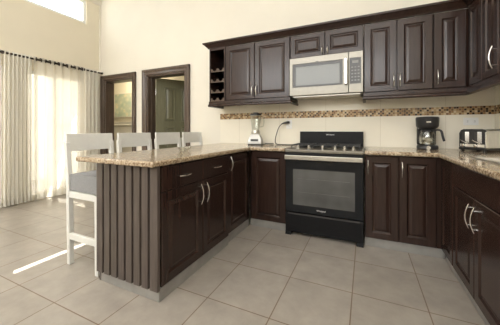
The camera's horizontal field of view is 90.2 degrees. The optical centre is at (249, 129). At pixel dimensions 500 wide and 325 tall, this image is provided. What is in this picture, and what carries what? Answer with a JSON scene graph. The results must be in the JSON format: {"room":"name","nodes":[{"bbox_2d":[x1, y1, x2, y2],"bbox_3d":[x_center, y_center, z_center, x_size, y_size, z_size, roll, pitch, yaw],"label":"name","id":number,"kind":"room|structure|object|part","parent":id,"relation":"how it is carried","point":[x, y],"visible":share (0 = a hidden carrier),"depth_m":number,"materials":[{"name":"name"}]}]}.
{"room":"kitchen","nodes":[
{"label":"kitchen","id":0,"kind":"room"},
{"bbox_2d":[0,0,98,200],"bbox_3d":[-4.268,-0.716,2.135,0.140,3.640,6.100,0,0,25],"label":"wall","id":1,"kind":"structure","parent":0,"point":[27,28],"depth_m":4.05,"materials":[{"name":"beige paint"}]},
{"bbox_2d":[1,65,1,200],"bbox_3d":[-4.046,0.089,2.616,0.080,2.026,2.158,0,0,25],"label":"window","id":2,"kind":"structure","parent":1,"relation":"in","point":[1,65],"depth_m":3.57,"materials":[{"name":"white paint"}]},
{"bbox_2d":[0,193,65,207],"bbox_3d":[-4.176,1.059,2.147,0.015,0.090,5.999,0,0,25],"label":"baseboard","id":3,"kind":"structure","parent":1,"relation":"attached to","point":[65,193],"depth_m":3.83,"materials":[{"name":"beige paint"}]},
{"bbox_2d":[32,75,34,180],"bbox_3d":[-5.065,-0.226,2.723,1.760,2.740,5.500,0,0,25],"label":"porch","id":4,"kind":"object","parent":1,"relation":"in","point":[33,175],"visible":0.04,"depth_m":5.38,"materials":[{"name":"white paint"}]},
{"bbox_2d":[0,50,102,73],"bbox_3d":[-3.651,-1.086,3.161,0.119,0.041,3.680,0,0,25],"label":"curtain rod","id":5,"kind":"object","parent":1,"relation":"attached to","point":[1,51],"visible":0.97,"depth_m":3.87,"materials":[{"name":"brown metal"}]},
{"bbox_2d":[0,49,0,206],"bbox_3d":[-3.881,-0.021,2.562,0.072,2.200,2.000,0,0,25],"label":"curtain","id":6,"kind":"object","parent":5,"relation":"hanging from","point":[0,49],"visible":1,"depth_m":3.47,"materials":[{"name":"beige fabric"}]},
{"bbox_2d":[3,50,32,206],"bbox_3d":[-3.383,-0.021,3.640,0.076,2.200,0.344,0,0,25],"label":"curtain","id":7,"kind":"object","parent":5,"relation":"hanging from","point":[17,73],"visible":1,"depth_m":3.62,"materials":[{"name":"beige fabric"}]},
{"bbox_2d":[34,56,83,199],"bbox_3d":[-3.150,-0.021,4.145,0.077,2.200,0.757,0,0,25],"label":"curtain","id":8,"kind":"object","parent":5,"relation":"hanging from","point":[58,89],"visible":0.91,"depth_m":4.08,"materials":[{"name":"white fabric"}]},
{"bbox_2d":[84,68,99,171],"bbox_3d":[-2.927,-0.021,4.628,0.067,2.200,0.294,0,0,25],"label":"curtain","id":9,"kind":"object","parent":5,"relation":"hanging from","point":[91,79],"visible":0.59,"depth_m":4.63,"materials":[{"name":"beige fabric"}]},
{"bbox_2d":[24,0,85,23],"bbox_3d":[-3.800,-2.179,3.151,0.080,0.431,3.336,0,0,25],"label":"window","id":10,"kind":"structure","parent":1,"relation":"in","point":[82,2],"depth_m":4.57,"materials":[{"name":"white paint"}]},
{"bbox_2d":[88,0,101,5],"bbox_3d":[-4.158,-2.456,2.140,0.054,0.080,6.000,0,0,25],"label":"trim","id":11,"kind":"structure","parent":1,"relation":"attached to","point":[98,2],"depth_m":4.78,"materials":[{"name":"beige paint"}]},
{"bbox_2d":[99,6,100,78],"bbox_3d":[-2.920,-0.701,4.855,0.029,3.410,0.029,0,0,25],"label":"trim","id":12,"kind":"structure","parent":1,"relation":"attached to","point":[99,6],"depth_m":4.84,"materials":[{"name":"beige paint"}]},
{"bbox_2d":[114,76,183,121],"bbox_3d":[-2.216,-0.196,5.704,5.000,2.600,0.100,0,0,25],"label":"wall","id":13,"kind":"structure","parent":0,"point":[126,87],"depth_m":6.03,"materials":[{"name":"beige paint"}]},
{"bbox_2d":[114,122,131,152],"bbox_3d":[-2.247,0.459,5.635,4.998,1.290,0.049,0,0,25],"label":"trim","id":14,"kind":"structure","parent":13,"relation":"attached to","point":[119,127],"depth_m":6.02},
{"bbox_2d":[115,93,131,116],"bbox_3d":[-3.040,-0.586,5.992,0.584,0.564,0.034,0,0,25],"label":"painting","id":15,"kind":"object","parent":13,"relation":"attached to","point":[123,102],"visible":0.8,"depth_m":5.97,"materials":[{"name":"fabric"}]},
{"bbox_2d":[0,181,484,324],"bbox_3d":[-2.864,1.164,2.864,10.400,0.120,8.800,0,0,25],"label":"floor","id":16,"kind":"structure","parent":0,"point":[263,276],"depth_m":1.77,"materials":[{"name":"beige tile"}]},
{"bbox_2d":[64,133,113,276],"bbox_3d":[-1.251,0.568,2.154,0.443,1.073,0.429,0,0,25],"label":"bar stool","id":17,"kind":"object","parent":16,"relation":"on","point":[82,185],"visible":0.44,"depth_m":2.04,"materials":[{"name":"white paint"}]},
{"bbox_3d":[-1.492,0.604,2.059,0.072,1.002,0.051,0,0,25],"label":"leg","id":18,"kind":"part","parent":17,"relation":"part of","materials":[{"name":"white paint"}]},
{"bbox_3d":[-1.236,0.520,2.147,0.374,0.057,0.418,0,0,25],"label":"seat frame","id":19,"kind":"part","parent":17,"relation":"part of","materials":[{"name":"white paint"}]},
{"bbox_2d":[70,170,96,194],"bbox_3d":[-1.214,0.425,2.137,0.354,0.132,0.410,0,0,25],"label":"cushion","id":20,"kind":"object","parent":17,"relation":"on","point":[82,183],"depth_m":1.96,"materials":[{"name":"grey fabric"}]},
{"bbox_3d":[-1.431,0.105,2.237,0.047,0.147,0.412,0,0,25],"label":"rail","id":21,"kind":"part","parent":17,"relation":"part of","materials":[{"name":"white paint"}]},
{"bbox_3d":[-1.153,0.804,1.894,0.047,0.601,0.039,0,0,25],"label":"leg","id":22,"kind":"part","parent":17,"relation":"part of","materials":[{"name":"white paint"}]},
{"bbox_3d":[-1.335,0.604,2.398,0.072,1.002,0.051,0,0,25],"label":"leg","id":23,"kind":"part","parent":17,"relation":"part of","materials":[{"name":"white paint"}]},
{"bbox_2d":[116,133,151,152],"bbox_3d":[-1.052,0.568,2.585,0.443,1.073,0.429,0,0,25],"label":"bar stool","id":24,"kind":"object","parent":16,"relation":"on","point":[123,139],"visible":0.2,"depth_m":2.64,"materials":[{"name":"white wood"}]},
{"bbox_3d":[-1.293,0.604,2.490,0.072,1.002,0.051,0,0,25],"label":"leg","id":25,"kind":"part","parent":24,"relation":"part of","materials":[{"name":"white paint"}]},
{"bbox_3d":[-1.136,0.604,2.830,0.072,1.002,0.051,0,0,25],"label":"leg","id":26,"kind":"part","parent":24,"relation":"part of","materials":[{"name":"white paint"}]},
{"bbox_2d":[97,155,228,301],"bbox_3d":[-0.642,0.669,2.098,0.631,0.870,0.908,0,0,25],"label":"base cabinet","id":27,"kind":"object","parent":16,"relation":"on","point":[157,227],"visible":0.94,"depth_m":1.74,"materials":[{"name":"brown wood"}]},
{"bbox_3d":[-0.847,0.632,1.704,0.589,0.794,0.022,0,0,25],"label":"plank panel","id":28,"kind":"part","parent":27,"relation":"part of","materials":[{"name":"brown wood"}]},
{"bbox_3d":[-0.483,0.713,1.811,0.020,0.607,0.445,0,0,25],"label":"door","id":29,"kind":"part","parent":27,"relation":"part of","materials":[{"name":"brown wood"}]},
{"bbox_3d":[-0.483,0.325,1.811,0.020,0.153,0.445,0,0,25],"label":"drawer","id":30,"kind":"part","parent":27,"relation":"part of","materials":[{"name":"brown wood"}]},
{"bbox_3d":[-0.300,0.325,2.207,0.020,0.153,0.415,0,0,25],"label":"drawer","id":31,"kind":"part","parent":27,"relation":"part of","materials":[{"name":"brown wood"}]},
{"bbox_3d":[-0.300,0.713,2.207,0.020,0.607,0.415,0,0,25],"label":"door","id":32,"kind":"part","parent":27,"relation":"part of","materials":[{"name":"brown wood"}]},
{"bbox_2d":[154,132,180,148],"bbox_3d":[-0.845,0.568,3.035,0.443,1.073,0.429,0,0,25],"label":"bar stool","id":33,"kind":"object","parent":16,"relation":"on","point":[161,138],"visible":0.17,"depth_m":3.09,"materials":[{"name":"white wood"}]},
{"bbox_3d":[-1.085,0.604,2.939,0.072,1.002,0.051,0,0,25],"label":"leg","id":34,"kind":"part","parent":33,"relation":"part of","materials":[{"name":"white paint"}]},
{"bbox_2d":[181,132,202,146],"bbox_3d":[-0.644,0.568,3.471,0.443,1.073,0.429,0,0,25],"label":"bar stool","id":35,"kind":"object","parent":16,"relation":"on","point":[187,137],"visible":0.23,"depth_m":3.52,"materials":[{"name":"white wood"}]},
{"bbox_3d":[-0.884,0.604,3.375,0.072,1.002,0.051,0,0,25],"label":"leg","id":36,"kind":"part","parent":35,"relation":"part of","materials":[{"name":"white paint"}]},
{"bbox_3d":[-0.824,0.105,3.554,0.047,0.147,0.412,0,0,25],"label":"rail","id":37,"kind":"part","parent":35,"relation":"part of","materials":[{"name":"white paint"}]},
{"bbox_2d":[227,151,248,241],"bbox_3d":[-0.229,0.669,3.016,0.609,0.870,1.098,0,0,25],"label":"base cabinet","id":38,"kind":"object","parent":16,"relation":"on","point":[238,173],"visible":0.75,"depth_m":2.62,"materials":[{"name":"brown wood"}]},
{"bbox_2d":[76,143,296,167],"bbox_3d":[-0.329,0.215,2.530,1.164,0.037,2.062,0,0,25],"label":"countertop","id":39,"kind":"structure","parent":38,"relation":"on","point":[153,158],"depth_m":1.99,"materials":[{"name":"stone"}]},
{"bbox_2d":[248,112,273,144],"bbox_3d":[0.149,-0.015,3.278,0.319,0.424,0.224,0,0,13],"label":"blender","id":40,"kind":"object","parent":39,"relation":"on","point":[255,138],"visible":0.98,"depth_m":3.21,"materials":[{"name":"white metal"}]},
{"bbox_3d":[0.074,-0.208,3.271,0.148,0.038,0.148,0,0,13],"label":"lid","id":41,"kind":"part","parent":40,"relation":"part of","materials":[{"name":"black plastic"}]},
{"bbox_2d":[275,121,290,144],"bbox_3d":[0.468,0.042,3.241,0.285,0.310,0.087,0,0,25],"label":"power cord","id":42,"kind":"object","parent":39,"relation":"on","point":[286,122],"visible":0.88,"depth_m":3.24,"materials":[{"name":"black plastic"}]},
{"bbox_2d":[251,150,286,230],"bbox_3d":[0.314,0.669,3.044,0.428,0.870,0.588,0,0,25],"label":"base cabinet","id":43,"kind":"object","parent":16,"relation":"on","point":[268,168],"visible":0.56,"depth_m":2.77,"materials":[{"name":"brown wood"}]},
{"bbox_2d":[284,131,363,247],"bbox_3d":[0.836,0.562,2.745,0.758,1.083,0.653,0,0,25],"label":"stove","id":44,"kind":"object","parent":16,"relation":"on","point":[324,171],"visible":1,"depth_m":2.50,"materials":[{"name":"black metal"}]},
{"bbox_3d":[0.709,0.284,2.470,0.750,0.045,0.045,0,0,25],"label":"handle","id":45,"kind":"part","parent":44,"relation":"part of","materials":[{"name":"metal"}]},
{"bbox_3d":[0.729,0.549,2.512,0.754,0.614,0.049,0,0,25],"label":"oven door","id":46,"kind":"part","parent":44,"relation":"part of","materials":[{"name":"black glass"}]},
{"bbox_3d":[0.729,0.967,2.512,0.754,0.202,0.049,0,0,25],"label":"drawer","id":47,"kind":"part","parent":44,"relation":"part of","materials":[{"name":"black metal"}]},
{"bbox_2d":[285,145,363,154],"bbox_3d":[0.839,0.197,2.751,0.758,0.074,0.586,0,0,25],"label":"cooktop","id":48,"kind":"object","parent":44,"relation":"in","point":[299,149],"depth_m":2.54,"materials":[{"name":"metal"}]},
{"bbox_2d":[365,155,444,258],"bbox_3d":[1.485,0.669,2.482,0.620,0.870,0.629,0,0,25],"label":"base cabinet","id":49,"kind":"object","parent":16,"relation":"on","point":[403,193],"visible":0.95,"depth_m":2.23,"materials":[{"name":"brown wood"}]},
{"bbox_3d":[1.220,0.632,2.314,0.270,0.768,0.020,0,0,25],"label":"door","id":50,"kind":"part","parent":49,"relation":"part of","materials":[{"name":"brown wood"}]},
{"bbox_3d":[1.474,0.628,2.197,0.275,0.768,0.020,0,0,25],"label":"door","id":51,"kind":"part","parent":49,"relation":"part of","materials":[{"name":"brown wood"}]},
{"bbox_2d":[441,159,456,277],"bbox_3d":[1.821,0.669,1.877,0.556,0.870,0.305,0,0,25],"label":"base cabinet","id":52,"kind":"object","parent":16,"relation":"on","point":[447,185],"visible":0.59,"depth_m":1.97,"materials":[{"name":"brown wood"}]},
{"bbox_2d":[453,163,499,324],"bbox_3d":[1.567,0.669,1.367,0.591,0.870,0.830,0,0,25],"label":"base cabinet","id":53,"kind":"object","parent":16,"relation":"on","point":[476,196],"visible":0.94,"depth_m":1.44,"materials":[{"name":"brown wood"}]},
{"bbox_2d":[365,147,499,180],"bbox_3d":[1.448,0.215,1.778,1.144,0.037,1.938,0,0,25],"label":"countertop","id":54,"kind":"structure","parent":53,"relation":"on","point":[459,157],"depth_m":2.07,"materials":[{"name":"stone"}]},
{"bbox_2d":[415,116,444,149],"bbox_3d":[1.809,0.032,2.509,0.241,0.330,0.202,0,0,29],"label":"coffee maker","id":55,"kind":"object","parent":54,"relation":"on","point":[426,126],"visible":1,"depth_m":2.46,"materials":[{"name":"black plastic"}]},
{"bbox_3d":[1.830,0.063,2.590,0.163,0.183,0.040,0,0,29],"label":"water tank","id":56,"kind":"part","parent":55,"relation":"part of","materials":[{"name":"clear glass"}]},
{"bbox_3d":[1.786,0.007,2.510,0.114,0.028,0.114,0,0,29],"label":"carafe lid","id":57,"kind":"part","parent":55,"relation":"part of","materials":[{"name":"black plastic"}]},
{"bbox_3d":[1.861,0.053,2.449,0.094,0.125,0.022,0,0,43],"label":"carafe handle","id":58,"kind":"part","parent":55,"relation":"part of","materials":[{"name":"black plastic"}]},
{"bbox_2d":[459,129,499,151],"bbox_3d":[2.145,0.095,2.309,0.288,0.204,0.227,0,0,-15],"label":"toaster","id":59,"kind":"object","parent":54,"relation":"on","point":[485,140],"visible":1,"depth_m":2.22,"materials":[{"name":"silver metal"}]},
{"bbox_3d":[2.067,0.091,2.177,0.029,0.145,0.012,0,0,-15],"label":"corner trim","id":60,"kind":"part","parent":59,"relation":"part of","materials":[{"name":"silver metal"}]},
{"bbox_2d":[467,156,499,164],"bbox_3d":[1.623,0.275,1.418,0.410,0.164,0.670,0,0,25],"label":"sink","id":61,"kind":"object","parent":54,"relation":"in","point":[494,160],"visible":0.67,"depth_m":1.71,"materials":[{"name":"metal"}]},
{"bbox_3d":[1.427,0.715,1.662,0.020,0.602,0.388,0,0,25],"label":"door","id":62,"kind":"part","parent":53,"relation":"part of","materials":[{"name":"brown wood"}]},
{"bbox_3d":[1.337,0.529,1.532,0.035,0.152,0.010,0,0,25],"label":"handle","id":63,"kind":"part","parent":53,"relation":"part of","materials":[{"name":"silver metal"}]},
{"bbox_3d":[1.301,0.529,1.456,0.035,0.152,0.010,0,0,25],"label":"handle","id":64,"kind":"part","parent":53,"relation":"part of","materials":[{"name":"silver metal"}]},
{"bbox_3d":[1.256,0.715,1.292,0.020,0.602,0.412,0,0,25],"label":"door","id":65,"kind":"part","parent":53,"relation":"part of","materials":[{"name":"brown wood"}]},
{"bbox_2d":[100,0,495,223],"bbox_3d":[-0.231,-0.716,3.726,6.140,3.640,0.170,0,0,25],"label":"wall","id":66,"kind":"structure","parent":0,"point":[137,36],"depth_m":3.91,"materials":[{"name":"beige paint"}]},
{"bbox_2d":[100,72,135,153],"bbox_3d":[-2.429,0.034,4.721,0.935,2.140,0.205,0,0,25],"label":"door","id":67,"kind":"structure","parent":66,"relation":"in","point":[107,82],"depth_m":4.81,"materials":[{"name":"brown wood"}]},
{"bbox_2d":[142,64,189,149],"bbox_3d":[-1.387,0.032,4.241,1.030,2.145,0.205,0,0,25],"label":"door","id":68,"kind":"structure","parent":66,"relation":"in","point":[148,82],"depth_m":4.33,"materials":[{"name":"brown wood"}]},
{"bbox_2d":[155,78,183,148],"bbox_3d":[-1.361,0.082,4.692,0.793,2.036,0.104,0,0,-31],"label":"door leaf","id":69,"kind":"structure","parent":68,"relation":"attached to","point":[169,93],"depth_m":4.62,"materials":[{"name":"green wood"}]},
{"bbox_3d":[-1.481,-0.470,4.622,0.190,0.620,0.017,0,0,-31],"label":"panel","id":70,"kind":"part","parent":69,"relation":"part of","materials":[{"name":"green wood"}]},
{"bbox_3d":[-1.481,0.435,4.622,0.190,0.970,0.017,0,0,-31],"label":"panel","id":71,"kind":"part","parent":69,"relation":"part of","materials":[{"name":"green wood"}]},
{"bbox_3d":[-1.224,-0.470,4.778,0.190,0.620,0.017,0,0,-31],"label":"panel","id":72,"kind":"part","parent":69,"relation":"part of","materials":[{"name":"green wood"}]},
{"bbox_2d":[209,47,225,101],"bbox_3d":[-0.362,-0.739,3.493,0.247,0.715,0.360,0,0,25],"label":"wine rack","id":73,"kind":"object","parent":66,"relation":"attached to","point":[217,56],"visible":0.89,"depth_m":3.42,"materials":[{"name":"brown wood"}]},
{"bbox_3d":[-0.434,-1.081,3.337,0.211,0.030,0.018,0,0,25],"label":"rail","id":74,"kind":"part","parent":73,"relation":"part of","materials":[{"name":"brown wood"}]},
{"bbox_2d":[213,71,223,76],"bbox_3d":[-0.362,-0.784,3.494,0.209,0.012,0.324,0,0,25],"label":"shelf","id":75,"kind":"object","parent":73,"relation":"attached to","point":[215,73],"depth_m":3.44,"materials":[{"name":"brown wood"}]},
{"bbox_2d":[213,82,223,86],"bbox_3d":[-0.362,-0.643,3.494,0.209,0.012,0.324,0,0,25],"label":"shelf","id":76,"kind":"object","parent":73,"relation":"attached to","point":[218,84],"depth_m":3.47,"materials":[{"name":"brown wood"}]},
{"bbox_2d":[208,97,297,108],"bbox_3d":[0.028,-0.345,3.298,1.151,0.072,0.366,0,0,25],"label":"rail","id":77,"kind":"object","parent":66,"relation":"attached to","point":[215,104],"visible":1,"depth_m":3.11,"materials":[{"name":"brown wood"}]},
{"bbox_2d":[226,37,296,100],"bbox_3d":[0.140,-0.739,3.241,0.874,0.715,0.397,0,0,25],"label":"upper cabinet","id":78,"kind":"object","parent":66,"relation":"attached to","point":[256,70],"visible":0.97,"depth_m":3.08,"materials":[{"name":"brown wood"}]},
{"bbox_3d":[-0.130,-0.738,3.198,0.412,0.701,0.020,0,0,25],"label":"door","id":79,"kind":"part","parent":78,"relation":"part of","materials":[{"name":"brown wood"}]},
{"bbox_3d":[0.264,-0.738,3.017,0.444,0.701,0.020,0,0,25],"label":"door","id":80,"kind":"part","parent":78,"relation":"part of","materials":[{"name":"brown wood"}]},
{"bbox_2d":[286,120,291,128],"bbox_3d":[0.513,-0.071,3.275,0.075,0.115,0.010,0,0,25],"label":"wall outlet","id":81,"kind":"object","parent":66,"relation":"attached to","point":[288,126],"visible":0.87,"depth_m":3.27,"materials":[{"name":"white plastic"}]},
{"bbox_2d":[291,25,363,58],"bbox_3d":[0.892,-0.957,2.894,0.779,0.278,0.397,0,0,25],"label":"upper cabinet","id":82,"kind":"object","parent":66,"relation":"attached to","point":[349,39],"visible":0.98,"depth_m":2.73,"materials":[{"name":"brown wood"}]},
{"bbox_3d":[0.652,-0.956,2.837,0.383,0.264,0.020,0,0,25],"label":"door","id":83,"kind":"part","parent":82,"relation":"part of","materials":[{"name":"brown wood"}]},
{"bbox_2d":[290,50,363,99],"bbox_3d":[0.878,-0.593,2.864,0.774,0.443,0.438,0,0,25],"label":"microwave","id":84,"kind":"object","parent":82,"relation":"attached to","point":[339,75],"visible":0.98,"depth_m":2.71,"materials":[{"name":"silver metal"}]},
{"bbox_3d":[0.996,-0.609,2.592,0.028,0.274,0.042,0,0,25],"label":"handle","id":85,"kind":"part","parent":84,"relation":"part of","materials":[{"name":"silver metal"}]},
{"bbox_3d":[1.098,-0.600,2.584,0.136,0.424,0.029,0,0,25],"label":"control panel","id":86,"kind":"part","parent":84,"relation":"part of","materials":[{"name":"metal"}]},
{"bbox_3d":[1.005,-0.956,2.675,0.382,0.264,0.020,0,0,25],"label":"door","id":87,"kind":"part","parent":82,"relation":"part of","materials":[{"name":"brown wood"}]},
{"bbox_2d":[202,0,473,48],"bbox_3d":[0.572,-1.131,2.599,2.973,0.069,0.863,0,0,32],"label":"crown molding","id":88,"kind":"structure","parent":66,"relation":"attached to","point":[448,5],"depth_m":2.61,"materials":[{"name":"brown wood"}]},
{"bbox_2d":[220,89,494,150],"bbox_3d":[0.972,-0.076,3.073,3.113,0.640,0.008,0,0,25],"label":"backsplash","id":89,"kind":"structure","parent":66,"relation":"attached to","point":[378,131],"depth_m":2.89,"materials":[{"name":"beige tile"}]},
{"bbox_2d":[220,105,494,119],"bbox_3d":[0.966,-0.195,3.070,3.103,0.084,0.002,0,0,25],"label":"trim","id":90,"kind":"structure","parent":66,"relation":"attached to","point":[462,110],"depth_m":2.86,"materials":[{"name":"tile"}]},
{"bbox_2d":[364,14,432,92],"bbox_3d":[1.517,-0.739,2.606,0.594,0.715,0.397,0,0,25],"label":"upper cabinet","id":91,"kind":"object","parent":66,"relation":"attached to","point":[398,54],"visible":0.96,"depth_m":2.45,"materials":[{"name":"brown wood"}]},
{"bbox_3d":[1.318,-0.738,2.531,0.289,0.701,0.020,0,0,25],"label":"door","id":92,"kind":"part","parent":91,"relation":"part of","materials":[{"name":"brown wood"}]},
{"bbox_3d":[1.587,-0.738,2.407,0.290,0.701,0.020,0,0,25],"label":"door","id":93,"kind":"part","parent":91,"relation":"part of","materials":[{"name":"brown wood"}]},
{"bbox_2d":[362,74,499,102],"bbox_3d":[1.627,-0.345,2.247,0.636,0.072,1.457,0,0,-21],"label":"rail","id":94,"kind":"object","parent":91,"relation":"attached to","point":[493,81],"visible":1,"depth_m":2.32,"materials":[{"name":"brown wood"}]},
{"bbox_2d":[433,8,468,88],"bbox_3d":[1.908,-0.739,2.425,0.262,0.715,0.397,0,0,25],"label":"upper cabinet","id":95,"kind":"object","parent":66,"relation":"attached to","point":[450,28],"visible":0.87,"depth_m":2.28,"materials":[{"name":"brown wood"}]},
{"bbox_2d":[463,118,478,124],"bbox_3d":[2.210,-0.084,2.493,0.118,0.075,0.010,0,0,25],"label":"wall outlet","id":96,"kind":"object","parent":66,"relation":"attached to","point":[466,121],"visible":1,"depth_m":2.49,"materials":[{"name":"white plastic"}]},
{"bbox_3d":[1.171,-0.716,-0.372,0.130,3.640,6.100,0,0,25],"label":"wall","id":97,"kind":"structure","parent":0,"visible":0},
{"bbox_2d":[468,0,482,85],"bbox_3d":[2.026,-0.739,2.026,0.315,0.715,0.284,0,0,25],"label":"upper cabinet","id":98,"kind":"object","parent":97,"relation":"attached to","point":[475,9],"visible":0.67,"depth_m":2.08,"materials":[{"name":"brown wood"}]},
{"bbox_2d":[482,0,499,79],"bbox_3d":[1.836,-0.739,1.658,0.352,0.715,0.540,0,0,25],"label":"upper cabinet","id":99,"kind":"object","parent":97,"relation":"attached to","point":[490,9],"visible":0.97,"depth_m":1.81,"materials":[{"name":"brown wood"}]},
{"bbox_3d":[1.716,-0.516,1.774,0.037,0.162,0.010,0,0,25],"label":"handle","id":100,"kind":"part","parent":99,"relation":"part of","materials":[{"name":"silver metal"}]},
{"bbox_3d":[1.663,-0.738,1.591,0.020,0.701,0.266,0,0,25],"label":"door","id":101,"kind":"part","parent":99,"relation":"part of","materials":[{"name":"brown wood"}]},
{"bbox_2d":[495,88,499,128],"bbox_3d":[1.839,-0.076,1.242,0.008,0.640,2.591,0,0,25],"label":"backsplash","id":102,"kind":"structure","parent":97,"relation":"attached to","point":[497,91],"depth_m":2.37,"materials":[{"name":"beige tile"}]},
{"bbox_2d":[495,105,499,113],"bbox_3d":[1.833,-0.195,1.243,0.002,0.084,2.589,0,0,25],"label":"trim","id":103,"kind":"structure","parent":97,"relation":"attached to","point":[497,107],"depth_m":2.37,"materials":[{"name":"tile"}]}
]}

